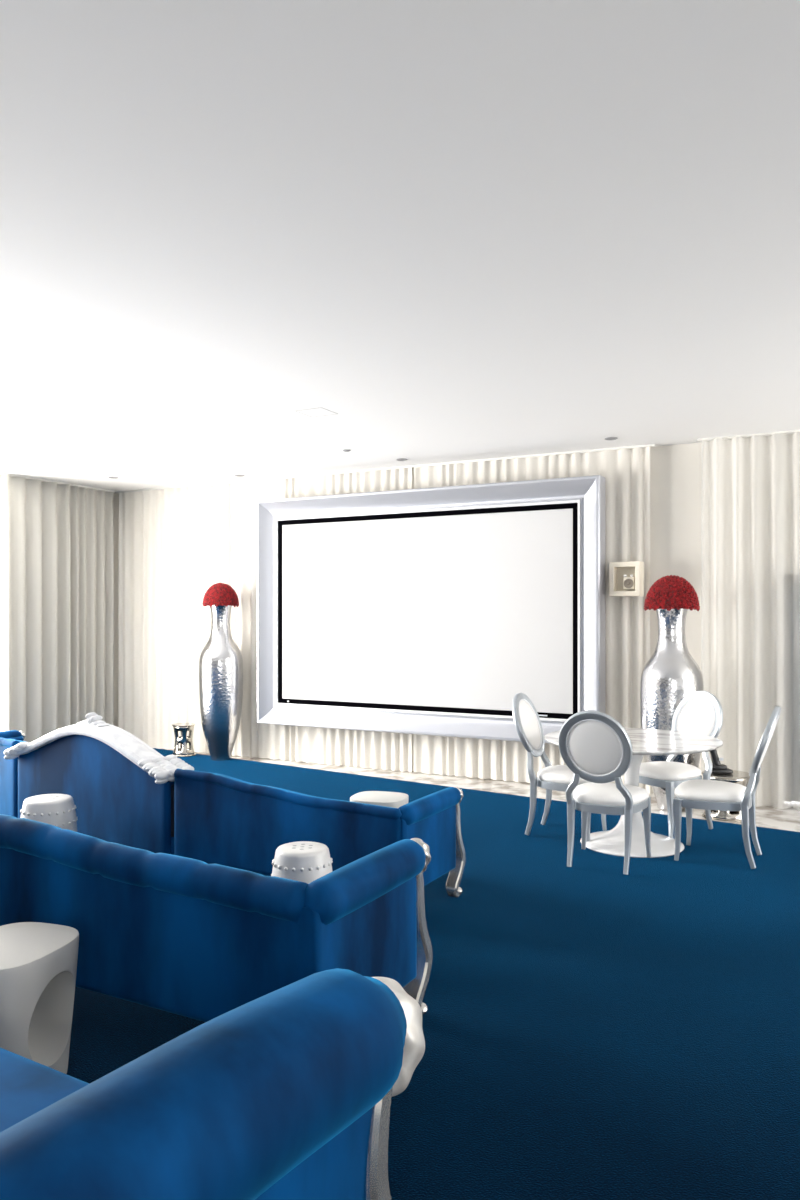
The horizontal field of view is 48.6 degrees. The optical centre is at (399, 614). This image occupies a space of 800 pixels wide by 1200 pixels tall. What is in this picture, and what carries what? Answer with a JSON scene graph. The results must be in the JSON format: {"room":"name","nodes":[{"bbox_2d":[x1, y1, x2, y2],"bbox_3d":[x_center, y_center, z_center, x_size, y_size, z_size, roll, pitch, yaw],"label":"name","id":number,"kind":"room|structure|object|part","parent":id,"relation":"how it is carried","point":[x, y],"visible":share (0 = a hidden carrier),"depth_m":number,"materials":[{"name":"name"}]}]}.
{"room":"home theater","nodes":[
{"label":"home theater","id":0,"kind":"room"},
{"bbox_2d":[0,474,118,726],"bbox_3d":[-6.394,0.045,6.141,0.200,3.190,12.100,0,0,28],"label":"wall","id":1,"kind":"structure","parent":0,"point":[116,496],"depth_m":11.23,"materials":[{"name":"white paint"}]},
{"bbox_2d":[0,0,799,491],"bbox_3d":[-0.919,-1.650,3.424,12.620,0.200,12.600,0,0,28],"label":"ceiling","id":2,"kind":"structure","parent":0,"point":[448,230],"depth_m":3.57,"materials":[{"name":"white paint"}]},
{"bbox_2d":[0,472,114,492],"bbox_3d":[-4.913,-1.541,8.542,0.028,0.018,5.730,0,0,28],"label":"rail","id":3,"kind":"object","parent":2,"relation":"attached to","point":[26,477],"visible":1,"depth_m":10.23,"materials":[{"name":"white"}]},
{"bbox_2d":[0,475,113,742],"bbox_3d":[-3.955,0.043,10.360,0.145,3.148,1.640,0,0,28],"label":"curtain","id":4,"kind":"object","parent":3,"relation":"hanging from","point":[57,540],"visible":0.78,"depth_m":10.19,"materials":[{"name":"white fabric"}]},
{"bbox_2d":[296,407,337,416],"bbox_3d":[-0.637,-1.550,6.768,0.240,0.002,0.240,0,0,28],"label":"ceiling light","id":5,"kind":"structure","parent":2,"relation":"attached to","point":[315,412],"depth_m":6.77,"materials":[{"name":"white paint"}]},
{"bbox_2d":[115,444,654,493],"bbox_3d":[-0.639,-1.541,9.595,6.680,0.018,0.028,0,0,28],"label":"rail","id":6,"kind":"object","parent":2,"relation":"attached to","point":[650,445],"visible":1,"depth_m":9.20,"materials":[{"name":"white"}]},
{"bbox_2d":[118,467,411,771],"bbox_3d":[-1.696,0.051,10.152,4.130,3.163,0.054,0,0,28],"label":"curtain","id":7,"kind":"object","parent":6,"relation":"hanging from","point":[175,544],"visible":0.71,"depth_m":10.56,"materials":[{"name":"white fabric"}]},
{"bbox_2d":[257,475,604,743],"bbox_3d":[0.158,-0.035,8.972,3.830,2.460,0.220,0,0,28],"label":"projection screen","id":8,"kind":"object","parent":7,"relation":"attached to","point":[421,611],"visible":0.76,"depth_m":8.86,"materials":[{"name":"white fabric"}]},
{"bbox_2d":[414,447,649,793],"bbox_3d":[1.214,0.050,8.617,2.410,3.161,0.056,0,0,28],"label":"curtain","id":9,"kind":"object","parent":6,"relation":"hanging from","point":[626,472],"visible":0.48,"depth_m":8.23,"materials":[{"name":"white fabric"}]},
{"bbox_2d":[609,561,643,596],"bbox_3d":[2.057,-0.325,8.039,0.280,0.310,0.149,0,0,28],"label":"picture frame","id":10,"kind":"object","parent":9,"relation":"attached to","point":[625,578],"visible":1,"depth_m":8.01,"materials":[{"name":"beige"}]},
{"bbox_2d":[605,437,617,439],"bbox_3d":[1.849,-1.544,7.752,0.110,0.009,0.110,0,0,28],"label":"recessed light","id":11,"kind":"object","parent":2,"relation":"in","point":[607,438],"visible":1,"depth_m":7.75,"materials":[{"name":"silver metal"}]},
{"bbox_2d":[697,430,799,440],"bbox_3d":[3.734,-1.541,7.211,2.520,0.018,0.028,0,0,28],"label":"rail","id":12,"kind":"object","parent":2,"relation":"attached to","point":[790,431],"visible":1,"depth_m":7.59,"materials":[{"name":"white"}]},
{"bbox_2d":[701,431,799,810],"bbox_3d":[3.705,0.051,7.221,2.380,3.163,0.130,0,0,28],"label":"sheer curtain","id":13,"kind":"object","parent":12,"relation":"hanging from","point":[750,487],"visible":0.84,"depth_m":7.57,"materials":[{"name":"white fabric"}]},
{"bbox_2d":[139,443,701,792],"bbox_3d":[1.786,0.045,8.555,12.420,3.190,0.200,0,0,28],"label":"wall","id":14,"kind":"structure","parent":0,"point":[675,470],"depth_m":8.05,"materials":[{"name":"white paint"}]},
{"bbox_2d":[165,749,799,831],"bbox_3d":[-0.919,1.730,3.424,12.620,0.180,12.600,0,0,28],"label":"floor","id":15,"kind":"structure","parent":0,"point":[788,819],"depth_m":8.51,"materials":[{"name":"stone"}]},
{"bbox_2d":[67,748,799,1199],"bbox_3d":[-1.029,1.630,3.215,12.020,0.020,11.528,0,0,28],"label":"carpet","id":16,"kind":"object","parent":15,"relation":"on","point":[593,1030],"visible":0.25,"depth_m":3.53,"materials":[{"name":"blue carpet"}]},
{"bbox_2d":[0,922,78,1073],"bbox_3d":[-1.337,1.375,3.039,0.370,0.490,0.430,0,0,18],"label":"stool","id":17,"kind":"object","parent":16,"relation":"on","point":[38,960],"visible":0.81,"depth_m":3.04,"materials":[{"name":"grey"}]},
{"bbox_2d":[20,794,77,831],"bbox_3d":[-2.147,1.366,5.405,0.335,0.507,0.338,0,0,28],"label":"stool","id":18,"kind":"object","parent":16,"relation":"on","point":[58,810],"visible":0.38,"depth_m":5.30,"materials":[{"name":"white ceramic"}]},
{"bbox_2d":[172,723,195,756],"bbox_3d":[-2.499,1.440,10.226,0.278,0.360,0.278,0,0,11],"label":"stool","id":19,"kind":"object","parent":16,"relation":"on","point":[183,751],"visible":0.98,"depth_m":10.14,"materials":[{"name":"silver metal"}]},
{"bbox_2d":[0,968,424,1199],"bbox_3d":[-1.375,1.225,2.184,2.574,0.790,1.729,0,0,28],"label":"velvet sofa","id":20,"kind":"object","parent":16,"relation":"on","point":[286,1093],"visible":1,"depth_m":1.71,"materials":[{"name":"blue fabric"}]},
{"bbox_2d":[0,1048,88,1131],"bbox_3d":[-1.413,1.245,2.106,2.055,0.150,0.910,0,0,31],"label":"seat cushion","id":21,"kind":"object","parent":20,"relation":"on","point":[27,1086],"depth_m":2.20,"materials":[{"name":"blue fabric"}]},
{"bbox_3d":[-0.479,1.224,1.616,0.172,0.452,1.415,0,0,32],"label":"panel","id":22,"kind":"part","parent":20,"relation":"part of","materials":[{"name":"blue fabric"}]},
{"bbox_3d":[-0.086,1.302,2.154,0.137,0.346,0.118,0,0,28],"label":"arm post","id":23,"kind":"part","parent":20,"relation":"part of","materials":[{"name":"silver metal"}]},
{"bbox_2d":[0,814,432,1021],"bbox_3d":[-2.397,1.081,4.532,5.383,1.077,1.080,0,0,28],"label":"velvet sofa","id":24,"kind":"object","parent":16,"relation":"on","point":[200,940],"visible":0.94,"depth_m":3.22,"materials":[{"name":"blue fabric"}]},
{"bbox_3d":[-1.282,1.155,3.508,2.258,0.590,0.130,0,0,28],"label":"panel","id":25,"kind":"part","parent":24,"relation":"part of","materials":[{"name":"blue fabric"}]},
{"bbox_3d":[-0.157,1.209,3.248,0.142,0.482,0.721,0,0,28],"label":"panel","id":26,"kind":"part","parent":24,"relation":"part of","materials":[{"name":"blue fabric"}]},
{"bbox_3d":[-0.120,0.968,3.246,0.158,0.155,0.751,0,0,28],"label":"armrest","id":27,"kind":"part","parent":24,"relation":"part of","materials":[{"name":"blue fabric"}]},
{"bbox_3d":[0.063,1.509,3.573,0.094,0.223,0.150,0,0,28],"label":"leg","id":28,"kind":"part","parent":24,"relation":"part of","materials":[{"name":"silver metal"}]},
{"bbox_3d":[0.068,1.214,3.583,0.097,0.392,0.134,0,0,28],"label":"arm post","id":29,"kind":"part","parent":24,"relation":"part of","materials":[{"name":"silver metal"}]},
{"bbox_2d":[198,605,242,760],"bbox_3d":[-2.013,0.749,9.947,0.491,1.742,0.491,0,0,28],"label":"floor vase","id":30,"kind":"object","parent":16,"relation":"on","point":[220,672],"visible":0.98,"depth_m":9.78,"materials":[{"name":"silver metal"}]},
{"bbox_2d":[202,583,238,606],"bbox_3d":[-2.013,-0.227,9.947,0.409,0.281,0.410,0,0,37],"label":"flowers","id":31,"kind":"object","parent":30,"relation":"in","point":[222,594],"visible":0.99,"depth_m":9.81,"materials":[{"name":"red plant"}]},
{"bbox_2d":[0,712,465,897],"bbox_3d":[-1.720,1.125,5.997,4.615,0.989,1.072,0,0,35],"label":"velvet sofa","id":32,"kind":"object","parent":16,"relation":"on","point":[123,790],"visible":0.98,"depth_m":5.14,"materials":[{"name":"blue fabric"}]},
{"bbox_3d":[-3.458,1.045,7.379,0.109,0.109,0.670,0,0,28],"label":"armrest","id":33,"kind":"part","parent":32,"relation":"part of","materials":[{"name":"blue fabric"}]},
{"bbox_3d":[-3.082,1.172,6.633,1.274,0.557,0.130,0,0,44],"label":"panel","id":34,"kind":"part","parent":32,"relation":"part of","materials":[{"name":"blue fabric"}]},
{"bbox_3d":[-3.431,1.248,7.348,0.123,0.405,0.640,0,0,28],"label":"panel","id":35,"kind":"part","parent":32,"relation":"part of","materials":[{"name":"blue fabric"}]},
{"bbox_3d":[-1.978,1.103,5.725,1.546,0.695,0.130,0,0,35],"label":"panel","id":36,"kind":"part","parent":32,"relation":"part of","materials":[{"name":"blue fabric"}]},
{"bbox_3d":[-1.850,1.383,5.910,1.556,0.135,0.540,0,0,35],"label":"seat","id":37,"kind":"part","parent":32,"relation":"part of","materials":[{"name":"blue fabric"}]},
{"bbox_3d":[-0.547,1.383,5.121,1.545,0.135,0.540,0,0,28],"label":"seat","id":38,"kind":"part","parent":32,"relation":"part of","materials":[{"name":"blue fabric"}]},
{"bbox_3d":[-1.978,1.220,5.725,1.573,0.420,0.257,0,0,28],"label":"frame","id":39,"kind":"part","parent":32,"relation":"part of","materials":[{"name":"blue fabric"}]},
{"bbox_3d":[-0.652,1.236,4.922,1.565,0.388,0.070,0,0,28],"label":"frame","id":40,"kind":"part","parent":32,"relation":"part of","materials":[{"name":"blue fabric"}]},
{"bbox_3d":[-0.640,1.187,4.916,1.515,0.527,0.130,0,0,28],"label":"panel","id":41,"kind":"part","parent":32,"relation":"part of","materials":[{"name":"blue fabric"}]},
{"bbox_3d":[0.121,1.242,4.815,0.132,0.415,0.632,0,0,28],"label":"panel","id":42,"kind":"part","parent":32,"relation":"part of","materials":[{"name":"blue fabric"}]},
{"bbox_3d":[0.162,1.035,4.810,0.114,0.109,0.661,0,0,28],"label":"armrest","id":43,"kind":"part","parent":32,"relation":"part of","materials":[{"name":"blue fabric"}]},
{"bbox_3d":[0.321,1.518,5.098,0.074,0.204,0.139,0,0,28],"label":"leg","id":44,"kind":"part","parent":32,"relation":"part of","materials":[{"name":"silver metal"}]},
{"bbox_3d":[0.326,1.248,5.108,0.076,0.358,0.123,0,0,28],"label":"arm post","id":45,"kind":"part","parent":32,"relation":"part of","materials":[{"name":"silver metal"}]},
{"bbox_2d":[271,841,332,883],"bbox_3d":[-0.471,1.369,4.273,0.307,0.502,0.308,0,0,28],"label":"stool","id":46,"kind":"object","parent":16,"relation":"on","point":[302,861],"visible":0.4,"depth_m":4.17,"materials":[{"name":"white ceramic"}]},
{"bbox_2d":[350,791,408,807],"bbox_3d":[-0.130,1.383,5.585,0.350,0.475,0.330,0,0,18],"label":"stool","id":47,"kind":"object","parent":16,"relation":"on","point":[380,798],"visible":0.31,"depth_m":5.52,"materials":[{"name":"grey ceramic"}]},
{"bbox_2d":[512,693,606,841],"bbox_3d":[1.177,1.104,6.581,0.656,1.027,0.482,0,0,28],"label":"chair","id":48,"kind":"object","parent":16,"relation":"on","point":[528,725],"visible":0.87,"depth_m":6.53,"materials":[{"name":"silver metal"}]},
{"bbox_3d":[0.972,0.828,6.689,0.140,0.363,0.352,0,0,28],"label":"backrest","id":49,"kind":"part","parent":48,"relation":"part of","materials":[{"name":"white leather"}]},
{"bbox_3d":[0.958,1.405,6.487,0.089,0.425,0.044,0,0,28],"label":"leg","id":50,"kind":"part","parent":48,"relation":"part of","materials":[{"name":"silver metal"}]},
{"bbox_3d":[1.131,1.405,6.814,0.089,0.425,0.044,0,0,28],"label":"leg","id":51,"kind":"part","parent":48,"relation":"part of","materials":[{"name":"silver metal"}]},
{"bbox_3d":[1.255,1.234,6.540,0.470,0.058,0.467,0,0,28],"label":"seat frame","id":52,"kind":"part","parent":48,"relation":"part of","materials":[{"name":"silver metal"}]},
{"bbox_3d":[1.261,1.167,6.536,0.466,0.084,0.482,0,0,28],"label":"seat","id":53,"kind":"part","parent":48,"relation":"part of","materials":[{"name":"white leather"}]},
{"bbox_3d":[1.332,1.413,6.265,0.054,0.404,0.056,0,0,28],"label":"leg","id":54,"kind":"part","parent":48,"relation":"part of","materials":[{"name":"silver metal"}]},
{"bbox_3d":[1.525,1.413,6.631,0.054,0.404,0.056,0,0,28],"label":"leg","id":55,"kind":"part","parent":48,"relation":"part of","materials":[{"name":"silver metal"}]},
{"bbox_2d":[558,710,650,874],"bbox_3d":[1.328,1.104,5.746,0.482,1.027,0.656,0,0,28],"label":"chair","id":56,"kind":"object","parent":16,"relation":"on","point":[593,745],"visible":1,"depth_m":5.58,"materials":[{"name":"silver metal"}]},
{"bbox_3d":[1.095,1.405,5.700,0.044,0.425,0.089,0,0,28],"label":"leg","id":57,"kind":"part","parent":56,"relation":"part of","materials":[{"name":"silver metal"}]},
{"bbox_3d":[1.277,1.413,6.094,0.056,0.404,0.054,0,0,28],"label":"leg","id":58,"kind":"part","parent":56,"relation":"part of","materials":[{"name":"silver metal"}]},
{"bbox_3d":[1.220,0.828,5.541,0.352,0.363,0.140,0,0,28],"label":"backrest","id":59,"kind":"part","parent":56,"relation":"part of","materials":[{"name":"white leather"}]},
{"bbox_3d":[1.372,1.167,5.830,0.482,0.084,0.466,0,0,28],"label":"seat","id":60,"kind":"part","parent":56,"relation":"part of","materials":[{"name":"white fabric"}]},
{"bbox_3d":[1.369,1.234,5.824,0.467,0.058,0.470,0,0,28],"label":"seat frame","id":61,"kind":"part","parent":56,"relation":"part of","materials":[{"name":"silver metal"}]},
{"bbox_3d":[1.422,1.405,5.527,0.044,0.425,0.089,0,0,28],"label":"leg","id":62,"kind":"part","parent":56,"relation":"part of","materials":[{"name":"silver metal"}]},
{"bbox_3d":[1.644,1.413,5.901,0.056,0.404,0.054,0,0,28],"label":"leg","id":63,"kind":"part","parent":56,"relation":"part of","materials":[{"name":"silver metal"}]},
{"bbox_2d":[544,728,722,857],"bbox_3d":[1.638,1.246,6.258,1.220,0.748,1.220,0,0,28],"label":"table","id":64,"kind":"object","parent":16,"relation":"on","point":[644,741],"visible":0.66,"depth_m":6.14,"materials":[{"name":"stone"}]},
{"bbox_2d":[639,691,722,837],"bbox_3d":[2.104,1.104,6.754,0.656,1.027,0.482,0,0,-30],"label":"chair","id":65,"kind":"object","parent":16,"relation":"on","point":[699,712],"visible":0.67,"depth_m":6.69,"materials":[{"name":"silver metal"}]},
{"bbox_3d":[1.963,1.413,6.433,0.054,0.404,0.056,0,0,-30],"label":"leg","id":66,"kind":"part","parent":65,"relation":"part of","materials":[{"name":"silver metal"}]},
{"bbox_3d":[2.022,1.167,6.707,0.466,0.084,0.482,0,0,-30],"label":"seat","id":67,"kind":"part","parent":65,"relation":"part of","materials":[{"name":"white leather"}]},
{"bbox_3d":[2.028,1.234,6.710,0.470,0.058,0.467,0,0,-30],"label":"seat frame","id":68,"kind":"part","parent":65,"relation":"part of","materials":[{"name":"silver metal"}]},
{"bbox_3d":[2.305,0.828,6.871,0.140,0.363,0.352,0,0,-30],"label":"backrest","id":69,"kind":"part","parent":65,"relation":"part of","materials":[{"name":"white leather"}]},
{"bbox_3d":[2.327,1.405,6.670,0.089,0.425,0.044,0,0,-30],"label":"leg","id":70,"kind":"part","parent":65,"relation":"part of","materials":[{"name":"silver metal"}]},
{"bbox_2d":[673,706,781,868],"bbox_3d":[2.178,1.104,5.883,0.656,1.027,0.482,0,0,28],"label":"chair","id":71,"kind":"object","parent":16,"relation":"on","point":[698,793],"visible":1,"depth_m":5.75,"materials":[{"name":"silver metal"}]},
{"bbox_3d":[1.831,1.413,5.832,0.054,0.404,0.056,0,0,28],"label":"leg","id":72,"kind":"part","parent":71,"relation":"part of","materials":[{"name":"silver metal"}]},
{"bbox_3d":[2.023,1.413,6.199,0.054,0.404,0.056,0,0,28],"label":"leg","id":73,"kind":"part","parent":71,"relation":"part of","materials":[{"name":"silver metal"}]},
{"bbox_3d":[2.094,1.167,5.928,0.466,0.084,0.482,0,0,28],"label":"seat","id":74,"kind":"part","parent":71,"relation":"part of","materials":[{"name":"white fabric"}]},
{"bbox_3d":[2.100,1.234,5.924,0.470,0.058,0.467,0,0,28],"label":"seat frame","id":75,"kind":"part","parent":71,"relation":"part of","materials":[{"name":"silver metal"}]},
{"bbox_3d":[2.224,1.405,5.650,0.089,0.425,0.044,0,0,28],"label":"leg","id":76,"kind":"part","parent":71,"relation":"part of","materials":[{"name":"silver metal"}]},
{"bbox_3d":[2.397,1.405,5.977,0.089,0.425,0.044,0,0,28],"label":"leg","id":77,"kind":"part","parent":71,"relation":"part of","materials":[{"name":"silver metal"}]},
{"bbox_3d":[2.383,0.828,5.775,0.140,0.363,0.352,0,0,28],"label":"backrest","id":78,"kind":"part","parent":71,"relation":"part of","materials":[{"name":"white leather"}]},
{"bbox_2d":[640,609,703,809],"bbox_3d":[2.300,0.783,7.492,0.516,1.698,0.516,0,0,28],"label":"floor vase","id":79,"kind":"object","parent":15,"relation":"on","point":[671,673],"visible":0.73,"depth_m":7.34,"materials":[{"name":"silver metal"}]},
{"bbox_2d":[644,575,699,610],"bbox_3d":[2.300,-0.186,7.491,0.455,0.310,0.454,0,0,36],"label":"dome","id":80,"kind":"object","parent":79,"relation":"in","point":[670,592],"visible":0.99,"depth_m":7.34,"materials":[{"name":"red plant"}]},
{"bbox_2d":[702,770,749,822],"bbox_3d":[2.641,1.460,7.154,0.388,0.360,0.388,0,0,-1],"label":"stool","id":81,"kind":"object","parent":15,"relation":"on","point":[739,777],"visible":0.39,"depth_m":7.01,"materials":[{"name":"grey mirror"}]},
{"bbox_2d":[710,749,732,773],"bbox_3d":[2.589,1.157,7.177,0.185,0.245,0.120,0,0,0],"label":"desk phone","id":82,"kind":"object","parent":81,"relation":"on","point":[717,767],"visible":0.82,"depth_m":7.14,"materials":[{"name":"black plastic"}]}
]}

